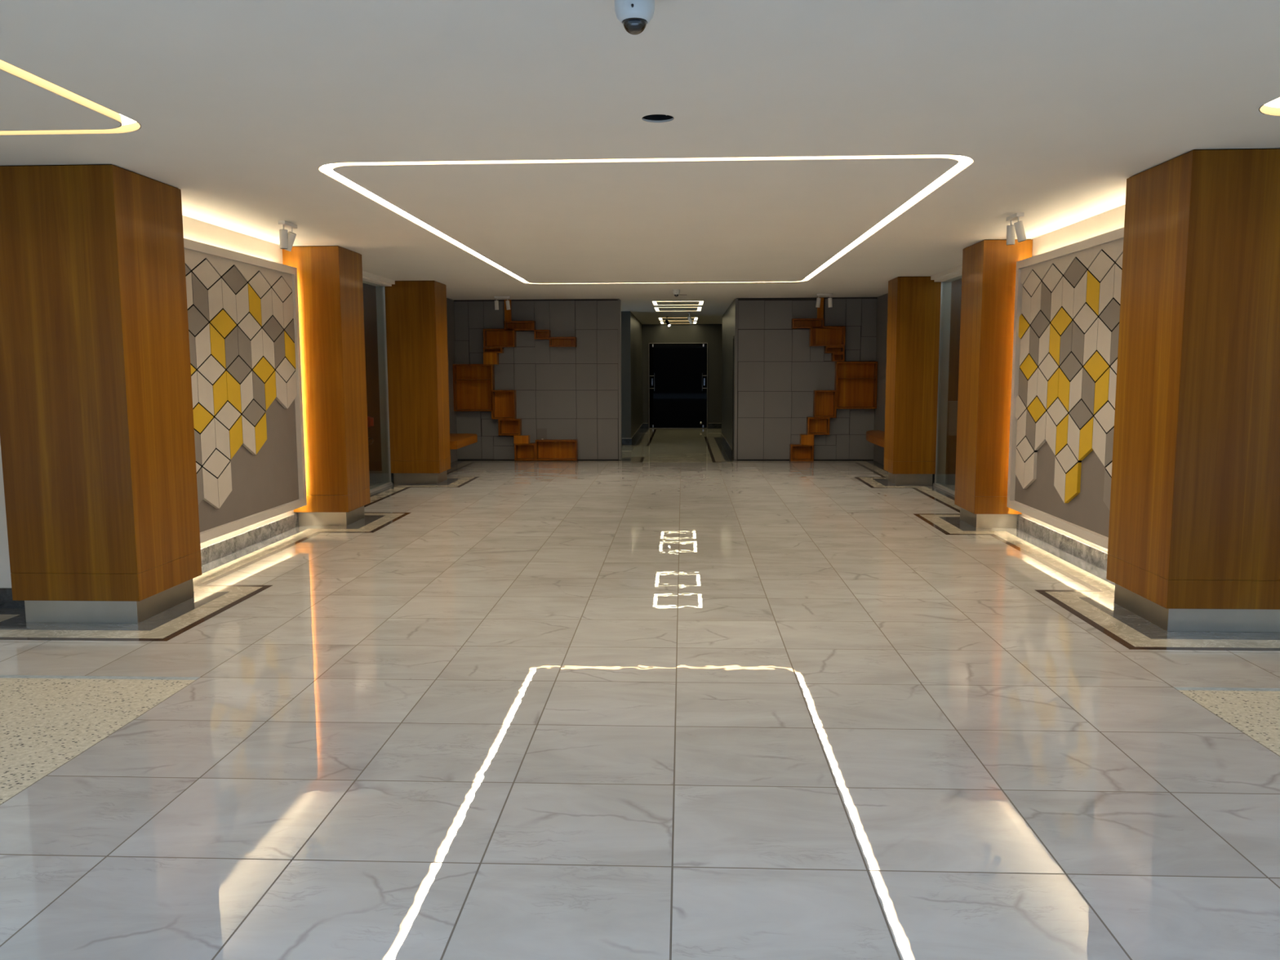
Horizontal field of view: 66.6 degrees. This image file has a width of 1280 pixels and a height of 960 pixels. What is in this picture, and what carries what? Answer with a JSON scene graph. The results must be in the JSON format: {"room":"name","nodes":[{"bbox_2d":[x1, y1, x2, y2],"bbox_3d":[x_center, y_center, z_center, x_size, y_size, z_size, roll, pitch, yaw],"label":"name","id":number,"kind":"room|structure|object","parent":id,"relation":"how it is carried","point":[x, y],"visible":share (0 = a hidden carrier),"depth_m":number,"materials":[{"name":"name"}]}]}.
{"room":"lobby","nodes":[
{"label":"lobby","id":0,"kind":"room"},
{"bbox_2d":[0,441,11,587],"bbox_3d":[-5.370,-0.531,6.415,3.110,2.738,0.210,0,6,2],"label":"wall","id":1,"kind":"structure","parent":0,"point":[5,570],"depth_m":6.36,"materials":[{"name":"beige paint"}]},
{"bbox_2d":[0,587,25,608],"bbox_3d":[-5.370,0.774,6.450,3.110,0.135,0.015,0,6,2],"label":"baseboard","id":2,"kind":"structure","parent":1,"relation":"attached to","point":[6,593],"depth_m":6.39,"materials":[{"name":"stone"}]},
{"bbox_2d":[0,164,202,623],"bbox_3d":[-3.430,-0.514,6.196,0.795,2.738,0.780,0,6,2],"label":"pillar","id":3,"kind":"structure","parent":0,"point":[97,441],"depth_m":5.86,"materials":[{"name":"brown wood"}]},
{"bbox_2d":[182,215,297,548],"bbox_3d":[-3.591,-0.749,8.282,0.200,2.738,3.700,0,6,2],"label":"wall","id":4,"kind":"structure","parent":0,"point":[193,229],"depth_m":8.35,"materials":[{"name":"beige paint"}]},
{"bbox_2d":[183,238,306,543],"bbox_3d":[-3.416,-0.731,8.031,0.171,2.282,2.812,0,6,2],"label":"tile panel","id":5,"kind":"object","parent":4,"relation":"attached to","point":[243,309],"visible":0.71,"depth_m":8.21,"materials":[{"name":"tile"}]},
{"bbox_2d":[200,513,298,565],"bbox_3d":[-3.488,0.566,8.248,0.012,0.132,3.023,0,6,2],"label":"baseboard","id":6,"kind":"structure","parent":4,"relation":"attached to","point":[211,553],"depth_m":8.60,"materials":[{"name":"grey stone"}]},
{"bbox_2d":[282,245,370,525],"bbox_3d":[-3.147,-0.927,9.852,0.550,2.738,0.685,0,6,2],"label":"pillar","id":7,"kind":"structure","parent":0,"point":[330,277],"depth_m":9.57,"materials":[{"name":"brown wood"}]},
{"bbox_2d":[362,283,382,471],"bbox_3d":[-4.763,-1.425,13.646,2.460,2.588,0.200,0,6,2],"label":"wall","id":8,"kind":"structure","parent":0,"point":[369,291],"depth_m":13.49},
{"bbox_2d":[368,471,382,481],"bbox_3d":[-4.765,-0.064,13.795,2.445,0.150,0.210,0,6,2],"label":"baseboard","id":9,"kind":"structure","parent":8,"relation":"attached to","point":[375,476],"depth_m":13.64,"materials":[{"name":"metal"}]},
{"bbox_2d":[375,286,393,484],"bbox_3d":[-3.483,-1.331,13.440,0.105,2.738,0.420,0,6,2],"label":"wall","id":10,"kind":"structure","parent":0,"point":[379,291],"depth_m":13.24,"materials":[{"name":"grey paint"}]},
{"bbox_2d":[364,280,392,493],"bbox_3d":[-3.477,-1.097,11.685,0.060,2.664,2.965,0,6,2],"label":"window","id":11,"kind":"structure","parent":10,"relation":"in","point":[379,487],"depth_m":13.12,"materials":[{"name":"metal"}]},
{"bbox_2d":[362,271,395,286],"bbox_3d":[-3.470,-2.457,11.539,0.265,0.073,2.980,0,6,2],"label":"trim","id":12,"kind":"structure","parent":10,"relation":"attached to","point":[377,281],"depth_m":12.44,"materials":[{"name":"paint"}]},
{"bbox_2d":[384,280,450,484],"bbox_3d":[-3.056,-1.336,13.471,0.675,2.738,0.640,0,6,2],"label":"pillar","id":13,"kind":"structure","parent":0,"point":[416,321],"depth_m":13.18,"materials":[{"name":"brown wood"}]},
{"bbox_2d":[446,297,457,462],"bbox_3d":[-3.331,-1.550,15.378,0.200,2.738,3.170,0,6,2],"label":"wall","id":14,"kind":"structure","parent":0,"point":[450,303],"depth_m":16.47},
{"bbox_2d":[449,433,477,448],"bbox_3d":[-2.918,-0.591,14.773,0.680,0.115,1.710,0,6,2],"label":"bench","id":15,"kind":"object","parent":14,"relation":"attached to","point":[457,441],"visible":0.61,"depth_m":14.60,"materials":[{"name":"orange wood"}]},
{"bbox_2d":[453,298,622,460],"bbox_3d":[-1.846,-1.713,16.774,3.045,2.738,0.172,0,6,2],"label":"wall","id":16,"kind":"structure","parent":0,"point":[566,406],"depth_m":16.67,"materials":[{"name":"grey tile"}]},
{"bbox_2d":[453,364,494,411],"bbox_3d":[-2.838,-1.579,16.655,0.680,0.796,0.176,0,6,2],"label":"shelf box","id":17,"kind":"object","parent":16,"relation":"attached to","point":[473,384],"visible":1,"depth_m":16.72,"materials":[{"name":"orange wood"}]},
{"bbox_2d":[483,352,498,364],"bbox_3d":[-2.535,-2.063,16.587,0.232,0.191,0.176,0,6,2],"label":"wooden block","id":18,"kind":"object","parent":16,"relation":"attached to","point":[491,357],"visible":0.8,"depth_m":16.50,"materials":[{"name":"orange wood"}]},
{"bbox_2d":[483,347,503,353],"bbox_3d":[-2.489,-2.205,16.569,0.321,0.094,0.176,0,6,2],"label":"wall box","id":19,"kind":"object","parent":16,"relation":"attached to","point":[486,350],"visible":0.99,"depth_m":16.49,"materials":[{"name":"orange wood"}]},
{"bbox_2d":[483,328,515,347],"bbox_3d":[-2.380,-2.408,16.541,0.530,0.304,0.176,0,6,2],"label":"wall box","id":20,"kind":"object","parent":16,"relation":"attached to","point":[491,337],"visible":0.9,"depth_m":16.61,"materials":[{"name":"orange wood"}]},
{"bbox_2d":[490,390,516,418],"bbox_3d":[-2.329,-1.292,16.665,0.402,0.490,0.176,0,6,2],"label":"wall box","id":21,"kind":"object","parent":16,"relation":"attached to","point":[505,404],"visible":0.98,"depth_m":16.73,"materials":[{"name":"orange wood"}]},
{"bbox_2d":[504,299,511,320],"bbox_3d":[-2.242,-2.868,16.549,0.113,0.376,0.046,0,6,2],"label":"wooden block","id":22,"kind":"object","parent":16,"relation":"attached to","point":[508,313],"visible":0.77,"depth_m":16.53,"materials":[{"name":"orange wood"}]},
{"bbox_2d":[497,418,521,435],"bbox_3d":[-2.227,-0.909,16.704,0.373,0.279,0.176,0,6,2],"label":"wall box","id":23,"kind":"object","parent":16,"relation":"attached to","point":[505,426],"visible":0.94,"depth_m":16.77,"materials":[{"name":"orange wood"}]},
{"bbox_2d":[504,320,535,330],"bbox_3d":[-2.031,-2.609,16.504,0.507,0.157,0.176,0,6,2],"label":"wall box","id":24,"kind":"object","parent":16,"relation":"attached to","point":[516,325],"visible":0.92,"depth_m":16.52,"materials":[{"name":"orange wood"}]},
{"bbox_2d":[513,435,529,443],"bbox_3d":[-2.026,-0.698,16.719,0.253,0.134,0.176,0,6,2],"label":"wooden block","id":25,"kind":"object","parent":16,"relation":"attached to","point":[517,438],"visible":1,"depth_m":16.64,"materials":[{"name":"orange wood"}]},
{"bbox_2d":[533,329,551,339],"bbox_3d":[-1.651,-2.460,16.504,0.260,0.157,0.176,0,6,2],"label":"wall box","id":26,"kind":"object","parent":16,"relation":"attached to","point":[538,334],"visible":0.94,"depth_m":16.45,"materials":[{"name":"orange wood"}]},
{"bbox_2d":[549,337,577,346],"bbox_3d":[-1.303,-2.336,16.503,0.447,0.164,0.176,0,6,2],"label":"wall box","id":27,"kind":"object","parent":16,"relation":"attached to","point":[553,341],"visible":1,"depth_m":16.57,"materials":[{"name":"orange wood"}]},
{"bbox_2d":[621,311,642,438],"bbox_3d":[-3.101,-2.491,23.718,6.130,2.738,7.020,0,6,2],"label":"wall","id":28,"kind":"structure","parent":0,"point":[631,327],"depth_m":20.36,"materials":[{"name":"grey paint"}]},
{"bbox_2d":[622,438,631,444],"bbox_3d":[-2.649,-0.803,20.345,4.930,0.136,0.015,0,6,2],"label":"baseboard","id":29,"kind":"structure","parent":28,"relation":"attached to","point":[624,441],"depth_m":20.23,"materials":[{"name":"metal"}]},
{"bbox_2d":[631,422,643,444],"bbox_3d":[-0.054,-1.124,23.102,0.015,0.136,5.785,0,6,2],"label":"baseboard","id":30,"kind":"structure","parent":28,"relation":"attached to","point":[635,435],"depth_m":22.45,"materials":[{"name":"stone"}]},
{"bbox_2d":[0,428,1279,959],"bbox_3d":[0.571,0.132,13.085,14.400,0.120,28.400,0,6,2],"label":"floor","id":31,"kind":"structure","parent":0,"point":[536,710],"depth_m":3.88,"materials":[{"name":"white stone"}]},
{"bbox_2d":[0,677,195,804],"bbox_3d":[-4.636,1.331,2.091,4.557,0.001,5.851,0,6,2],"label":"inlay","id":32,"kind":"structure","parent":31,"relation":"on","point":[46,723],"depth_m":4.38,"materials":[{"name":"stone"}]},
{"bbox_2d":[0,675,199,679],"bbox_3d":[-4.508,1.000,5.018,4.557,0.001,0.045,0,6,2],"label":"trim","id":33,"kind":"structure","parent":31,"relation":"on","point":[1,676],"depth_m":4.94,"materials":[{"name":"grey metal"}]},
{"bbox_2d":[367,416,374,486],"bbox_3d":[-3.781,-0.389,13.118,0.410,0.940,0.410,0,6,2],"label":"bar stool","id":34,"kind":"object","parent":31,"relation":"on","point":[370,420],"visible":0.25,"depth_m":13.09,"materials":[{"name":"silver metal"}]},
{"bbox_2d":[514,443,535,460],"bbox_3d":[-1.963,-0.486,16.740,0.362,0.291,0.176,0,6,2],"label":"wall box","id":35,"kind":"object","parent":31,"relation":"on","point":[522,451],"visible":0.79,"depth_m":16.81,"materials":[{"name":"orange wood"}]},
{"bbox_2d":[535,439,577,460],"bbox_3d":[-1.429,-0.516,16.714,0.707,0.350,0.176,0,6,2],"label":"wall box","id":36,"kind":"object","parent":31,"relation":"on","point":[545,449],"visible":1,"depth_m":16.78,"materials":[{"name":"orange wood"}]},
{"bbox_2d":[622,446,648,457],"bbox_3d":[-2.528,-0.540,18.700,5.317,0.021,2.550,0,6,2],"label":"trim","id":37,"kind":"structure","parent":31,"relation":"on","point":[627,451],"depth_m":18.48,"materials":[{"name":"beige stone"}]},
{"bbox_2d":[0,428,1279,648],"bbox_3d":[0.683,-0.218,15.647,14.400,0.001,20.385,0,6,2],"label":"trim","id":38,"kind":"structure","parent":31,"relation":"on","point":[1072,599],"depth_m":6.89,"materials":[{"name":"beige stone"}]},
{"bbox_2d":[0,427,1279,639],"bbox_3d":[0.713,-0.296,16.334,14.400,0.001,21.440,0,6,2],"label":"trim","id":39,"kind":"structure","parent":31,"relation":"on","point":[1107,605],"depth_m":6.62,"materials":[{"name":"grey stone"}]},
{"bbox_2d":[0,428,1279,650],"bbox_3d":[0.679,-0.206,15.539,14.400,0.001,20.273,0,6,2],"label":"trim","id":40,"kind":"structure","parent":31,"relation":"on","point":[1043,593],"depth_m":6.84,"materials":[{"name":"brown stone"}]},
{"bbox_2d":[642,429,712,462],"bbox_3d":[0.825,-0.807,20.957,1.185,0.021,9.262,0,6,2],"label":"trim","id":41,"kind":"structure","parent":31,"relation":"on","point":[666,445],"depth_m":19.42,"materials":[{"name":"beige stone"}]},
{"bbox_2d":[702,429,721,436],"bbox_3d":[3.251,-1.157,23.978,3.398,0.021,2.970,0,6,2],"label":"trim","id":42,"kind":"structure","parent":31,"relation":"on","point":[707,433],"depth_m":23.88,"materials":[{"name":"beige stone"}]},
{"bbox_2d":[789,444,813,461],"bbox_3d":[2.742,-0.466,16.537,0.386,0.277,0.176,0,6,2],"label":"wall box","id":43,"kind":"object","parent":31,"relation":"on","point":[797,452],"visible":0.89,"depth_m":16.60,"materials":[{"name":"orange wood"}]},
{"bbox_2d":[945,400,957,484],"bbox_3d":[4.795,-0.501,13.078,1.380,1.110,0.275,0,6,2],"label":"countertop","id":44,"kind":"structure","parent":31,"relation":"on","point":[952,417],"depth_m":12.98,"materials":[{"name":"grey"}]},
{"bbox_2d":[1173,687,1279,691],"bbox_3d":[4.896,1.011,4.607,4.618,0.001,0.045,0,6,2],"label":"trim","id":45,"kind":"structure","parent":31,"relation":"on","point":[1176,688],"depth_m":4.70,"materials":[{"name":"metal"}]},
{"bbox_2d":[1177,689,1279,755],"bbox_3d":[4.767,1.342,1.681,4.618,0.001,5.851,0,6,2],"label":"inlay","id":46,"kind":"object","parent":31,"relation":"on","point":[1255,713],"depth_m":4.41,"materials":[{"name":"stone"}]},
{"bbox_2d":[0,0,1279,324],"bbox_3d":[0.560,-2.717,12.764,14.400,0.140,28.400,0,6,2],"label":"ceiling","id":47,"kind":"structure","parent":0,"point":[238,105],"depth_m":4.67,"materials":[{"name":"paint"}]},
{"bbox_2d":[0,59,141,135],"bbox_3d":[-4.329,-1.564,3.123,3.672,0.044,3.772,0,6,2],"label":"loop","id":48,"kind":"object","parent":47,"relation":"attached to","point":[127,125],"visible":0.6,"depth_m":4.55,"materials":[{"name":"white plastic"}]},
{"bbox_2d":[119,113,136,124],"bbox_3d":[-4.329,-1.583,3.121,3.672,0.005,3.772,0,6,2],"label":"diffuser","id":49,"kind":"object","parent":48,"relation":"attached to","point":[125,121],"depth_m":4.84,"materials":[{"name":"white plastic"}]},
{"bbox_2d":[278,220,297,251],"bbox_3d":[-2.884,-1.980,7.926,0.116,0.217,0.250,0,6,2],"label":"spotlight","id":50,"kind":"object","parent":47,"relation":"attached to","point":[286,238],"visible":1,"depth_m":7.83,"materials":[{"name":"white paint"}]},
{"bbox_2d":[493,296,510,310],"bbox_3d":[-2.236,-2.874,15.846,0.257,0.219,0.078,0,6,2],"label":"spotlight","id":51,"kind":"object","parent":47,"relation":"attached to","point":[496,302],"visible":1,"depth_m":15.82,"materials":[{"name":"white paint"}]},
{"bbox_2d":[614,0,654,35],"bbox_3d":[-0.017,-1.495,3.126,0.132,0.125,0.133,0,6,2],"label":"dome camera","id":52,"kind":"object","parent":47,"relation":"attached to","point":[634,15],"visible":1,"depth_m":3.09,"materials":[{"name":"white plastic"}]},
{"bbox_2d":[318,154,973,284],"bbox_3d":[0.174,-2.304,9.538,3.887,0.044,8.027,0,6,2],"label":"ceiling light strip","id":53,"kind":"object","parent":47,"relation":"attached to","point":[963,162],"visible":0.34,"depth_m":6.10,"materials":[{"name":"white plastic"}]},
{"bbox_2d":[640,113,675,123],"bbox_3d":[0.086,-1.790,4.659,0.165,0.120,0.165,0,6,2],"label":"recessed light","id":54,"kind":"object","parent":47,"relation":"in","point":[656,117],"visible":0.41,"depth_m":4.73,"materials":[{"name":"black plastic"}]},
{"bbox_2d":[664,316,670,326],"bbox_3d":[0.628,-3.582,22.051,0.070,0.224,0.165,-4,8,-33],"label":"spotlight","id":55,"kind":"object","parent":47,"relation":"hanging from","point":[666,321],"visible":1,"depth_m":22.03,"materials":[{"name":"black plastic"}]},
{"bbox_2d":[652,301,703,305],"bbox_3d":[0.688,-3.201,17.629,0.907,0.008,1.057,0,6,2],"label":"loop","id":56,"kind":"object","parent":47,"relation":"attached to","point":[655,303],"visible":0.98,"depth_m":17.65,"materials":[{"name":"white plastic"}]},
{"bbox_2d":[654,306,701,311],"bbox_3d":[0.758,-3.399,19.382,0.912,0.008,1.247,0,6,2],"label":"loop","id":57,"kind":"object","parent":47,"relation":"attached to","point":[699,308],"visible":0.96,"depth_m":19.10,"materials":[{"name":"white plastic"}]},
{"bbox_2d":[658,317,697,320],"bbox_3d":[0.909,-3.822,23.125,0.907,0.008,1.247,0,6,2],"label":"loop","id":58,"kind":"object","parent":47,"relation":"attached to","point":[660,318],"visible":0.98,"depth_m":23.43,"materials":[{"name":"white plastic"}]},
{"bbox_2d":[660,321,696,324],"bbox_3d":[0.983,-4.018,24.862,0.912,0.008,1.147,0,6,2],"label":"loop","id":59,"kind":"object","parent":47,"relation":"attached to","point":[661,322],"visible":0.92,"depth_m":25.42,"materials":[{"name":"white plastic"}]},
{"bbox_2d":[672,288,686,297],"bbox_3d":[0.595,-2.803,14.616,0.214,0.106,0.113,0,6,2],"label":"dome camera","id":60,"kind":"object","parent":47,"relation":"attached to","point":[676,292],"visible":1,"depth_m":14.58,"materials":[{"name":"white plastic"}]},
{"bbox_2d":[687,312,693,324],"bbox_3d":[1.065,-3.413,20.625,0.130,0.243,0.070,-1,7,-10],"label":"spotlight","id":61,"kind":"object","parent":47,"relation":"hanging from","point":[689,317],"visible":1,"depth_m":20.60,"materials":[{"name":"white paint"}]},
{"bbox_2d":[815,293,832,307],"bbox_3d":[2.936,-2.859,15.538,0.265,0.219,0.071,0,6,2],"label":"spotlight","id":62,"kind":"object","parent":47,"relation":"attached to","point":[818,300],"visible":1,"depth_m":15.51,"materials":[{"name":"white paint"}]},
{"bbox_2d":[1005,212,1026,244],"bbox_3d":[2.960,-1.970,7.661,0.099,0.219,0.250,0,6,2],"label":"spotlight","id":63,"kind":"object","parent":47,"relation":"attached to","point":[1018,228],"visible":1,"depth_m":7.59,"materials":[{"name":"white paint"}]},
{"bbox_2d":[1258,97,1279,115],"bbox_3d":[4.603,-1.553,2.733,3.642,0.044,3.772,0,6,2],"label":"loop","id":64,"kind":"object","parent":47,"relation":"attached to","point":[1271,108],"visible":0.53,"depth_m":4.63,"materials":[{"name":"white plastic"}]},
{"bbox_2d":[1263,97,1279,107],"bbox_3d":[4.603,-1.572,2.731,3.642,0.005,3.772,0,6,2],"label":"diffuser","id":65,"kind":"object","parent":64,"relation":"attached to","point":[1276,103],"depth_m":4.60,"materials":[{"name":"white plastic"}]},
{"bbox_2d":[642,324,722,428],"bbox_3d":[2.598,-2.752,25.841,5.070,2.738,0.250,0,6,2],"label":"wall","id":66,"kind":"structure","parent":0,"point":[711,334],"depth_m":25.70,"materials":[{"name":"grey paint"}]},
{"bbox_2d":[643,422,648,428],"bbox_3d":[0.147,-1.447,25.962,0.135,0.136,0.015,0,6,2],"label":"baseboard","id":67,"kind":"structure","parent":66,"relation":"attached to","point":[645,424],"depth_m":25.95,"materials":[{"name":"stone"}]},
{"bbox_2d":[648,342,707,428],"bbox_3d":[1.007,-2.492,25.741,1.570,2.255,0.165,0,6,2],"label":"door","id":68,"kind":"structure","parent":66,"relation":"in","point":[677,372],"depth_m":25.76,"materials":[{"name":"black glass"}]},
{"bbox_2d":[708,422,721,427],"bbox_3d":[3.421,-1.443,25.819,3.220,0.136,0.015,0,6,2],"label":"baseboard","id":69,"kind":"structure","parent":66,"relation":"attached to","point":[710,424],"depth_m":25.87,"materials":[{"name":"stone"}]},
{"bbox_2d":[721,298,735,458],"bbox_3d":[1.816,-2.018,19.360,0.165,2.738,5.350,0,6,2],"label":"wall","id":70,"kind":"structure","parent":0,"point":[728,317],"depth_m":19.13,"materials":[{"name":"grey paint"}]},
{"bbox_2d":[720,431,732,457],"bbox_3d":[1.741,-0.750,19.733,0.015,0.136,4.900,0,6,2],"label":"baseboard","id":71,"kind":"structure","parent":70,"relation":"attached to","point":[729,448],"depth_m":19.13,"materials":[{"name":"stone"}]},
{"bbox_2d":[732,335,734,457],"bbox_3d":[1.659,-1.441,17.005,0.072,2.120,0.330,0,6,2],"label":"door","id":72,"kind":"structure","parent":70,"relation":"in","point":[734,335],"depth_m":17.06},
{"bbox_2d":[733,297,877,460],"bbox_3d":[2.895,-1.707,16.567,2.565,2.738,0.172,0,6,2],"label":"wall","id":73,"kind":"structure","parent":0,"point":[767,362],"depth_m":16.49,"materials":[{"name":"grey tile"}]},
{"bbox_2d":[800,434,813,445],"bbox_3d":[2.828,-0.682,16.508,0.216,0.181,0.176,0,6,2],"label":"wooden block","id":74,"kind":"object","parent":73,"relation":"attached to","point":[805,439],"visible":0.91,"depth_m":16.42,"materials":[{"name":"orange wood"}]},
{"bbox_2d":[791,318,824,328],"bbox_3d":[2.804,-2.615,16.291,0.521,0.159,0.176,0,6,2],"label":"wall box","id":75,"kind":"object","parent":73,"relation":"attached to","point":[797,323],"visible":1,"depth_m":16.36,"materials":[{"name":"orange wood"}]},
{"bbox_2d":[806,417,830,435],"bbox_3d":[3.010,-0.917,16.474,0.365,0.292,0.176,0,6,2],"label":"wall box","id":76,"kind":"object","parent":73,"relation":"attached to","point":[815,425],"visible":0.93,"depth_m":16.54,"materials":[{"name":"orange wood"}]},
{"bbox_2d":[817,297,823,318],"bbox_3d":[3.020,-2.875,16.318,0.104,0.354,0.046,0,6,2],"label":"wooden block","id":77,"kind":"object","parent":73,"relation":"attached to","point":[820,310],"visible":0.8,"depth_m":16.30,"materials":[{"name":"orange wood"}]},
{"bbox_2d":[813,390,836,417],"bbox_3d":[3.114,-1.282,16.428,0.362,0.460,0.176,0,6,2],"label":"wall box","id":78,"kind":"object","parent":73,"relation":"attached to","point":[824,401],"visible":0.92,"depth_m":16.49,"materials":[{"name":"orange wood"}]},
{"bbox_2d":[808,326,845,346],"bbox_3d":[3.129,-2.403,16.301,0.571,0.321,0.176,0,6,2],"label":"wall box","id":79,"kind":"object","parent":73,"relation":"attached to","point":[827,335],"visible":0.96,"depth_m":16.37,"materials":[{"name":"orange wood"}]},
{"bbox_2d":[824,346,844,353],"bbox_3d":[3.256,-2.182,16.320,0.307,0.115,0.176,0,6,2],"label":"wall box","id":80,"kind":"object","parent":73,"relation":"attached to","point":[828,349],"visible":0.95,"depth_m":16.27,"materials":[{"name":"orange wood"}]},
{"bbox_2d":[831,352,844,361],"bbox_3d":[3.316,-2.058,16.332,0.193,0.135,0.176,0,6,2],"label":"wall box","id":81,"kind":"object","parent":73,"relation":"attached to","point":[840,357],"visible":0.94,"depth_m":16.30,"materials":[{"name":"orange wood"}]},
{"bbox_2d":[834,361,877,408],"bbox_3d":[3.624,-1.593,16.371,0.681,0.784,0.176,0,6,2],"label":"shelf box","id":82,"kind":"object","parent":73,"relation":"attached to","point":[855,383],"visible":0.91,"depth_m":16.43,"materials":[{"name":"orange wood"}]},
{"bbox_2d":[873,293,888,465],"bbox_3d":[4.010,-1.536,15.012,0.200,2.738,3.260,0,6,2],"label":"wall","id":83,"kind":"structure","parent":0,"point":[882,300],"depth_m":15.97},
{"bbox_2d":[866,430,884,447],"bbox_3d":[3.711,-0.622,14.831,0.380,0.115,2.589,0,6,2],"label":"bench","id":84,"kind":"object","parent":83,"relation":"attached to","point":[875,437],"visible":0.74,"depth_m":14.79,"materials":[{"name":"orange wood"}]},
{"bbox_2d":[884,276,941,484],"bbox_3d":[3.652,-1.320,13.113,0.560,2.738,0.590,0,6,2],"label":"pillar","id":85,"kind":"structure","parent":0,"point":[913,305],"depth_m":12.85,"materials":[{"name":"brown wood"}]},
{"bbox_2d":[932,281,951,484],"bbox_3d":[4.032,-1.321,13.112,0.120,2.738,0.420,0,6,2],"label":"wall","id":86,"kind":"structure","parent":0,"point":[946,308],"depth_m":12.91,"materials":[{"name":"grey paint"}]},
{"bbox_2d":[933,276,956,495],"bbox_3d":[3.866,-1.088,11.365,0.060,2.664,2.965,0,6,2],"label":"window","id":87,"kind":"structure","parent":86,"relation":"in","point":[935,484],"depth_m":12.80,"materials":[{"name":"metal"}]},
{"bbox_2d":[930,264,962,282],"bbox_3d":[3.848,-2.448,11.220,0.265,0.073,2.980,0,6,2],"label":"trim","id":88,"kind":"structure","parent":86,"relation":"attached to","point":[951,274],"depth_m":12.03,"materials":[{"name":"paint"}]},
{"bbox_2d":[947,278,961,400],"bbox_3d":[5.318,-1.412,13.206,2.460,2.588,0.200,0,6,2],"label":"wall","id":89,"kind":"structure","parent":0,"point":[956,288],"depth_m":13.10,"materials":[{"name":"grey paint"}]},
{"bbox_2d":[954,239,1032,528],"bbox_3d":[3.447,-0.919,9.562,0.448,2.738,0.690,0,6,2],"label":"pillar","id":90,"kind":"structure","parent":0,"point":[988,265],"depth_m":9.29,"materials":[{"name":"brown wood"}]},
{"bbox_2d":[1017,204,1125,553],"bbox_3d":[3.702,-0.740,7.964,0.200,2.738,3.700,0,6,2],"label":"wall","id":91,"kind":"structure","parent":0,"point":[1112,220],"depth_m":8.01,"materials":[{"name":"beige paint"}]},
{"bbox_2d":[1017,515,1107,571],"bbox_3d":[3.593,0.575,7.938,0.012,0.132,3.023,0,6,2],"label":"baseboard","id":92,"kind":"structure","parent":91,"relation":"attached to","point":[1088,553],"depth_m":8.26,"materials":[{"name":"grey stone"}]},
{"bbox_2d":[1006,226,1124,549],"bbox_3d":[3.505,-0.723,7.729,0.171,2.282,2.812,0,6,2],"label":"tile panel","id":93,"kind":"object","parent":91,"relation":"attached to","point":[1068,298],"visible":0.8,"depth_m":7.89,"materials":[{"name":"tile"}]},
{"bbox_2d":[1106,148,1279,632],"bbox_3d":[3.464,-0.506,5.901,0.795,2.738,0.810,0,6,2],"label":"pillar","id":94,"kind":"structure","parent":0,"point":[1193,544],"depth_m":5.57,"materials":[{"name":"brown wood"}]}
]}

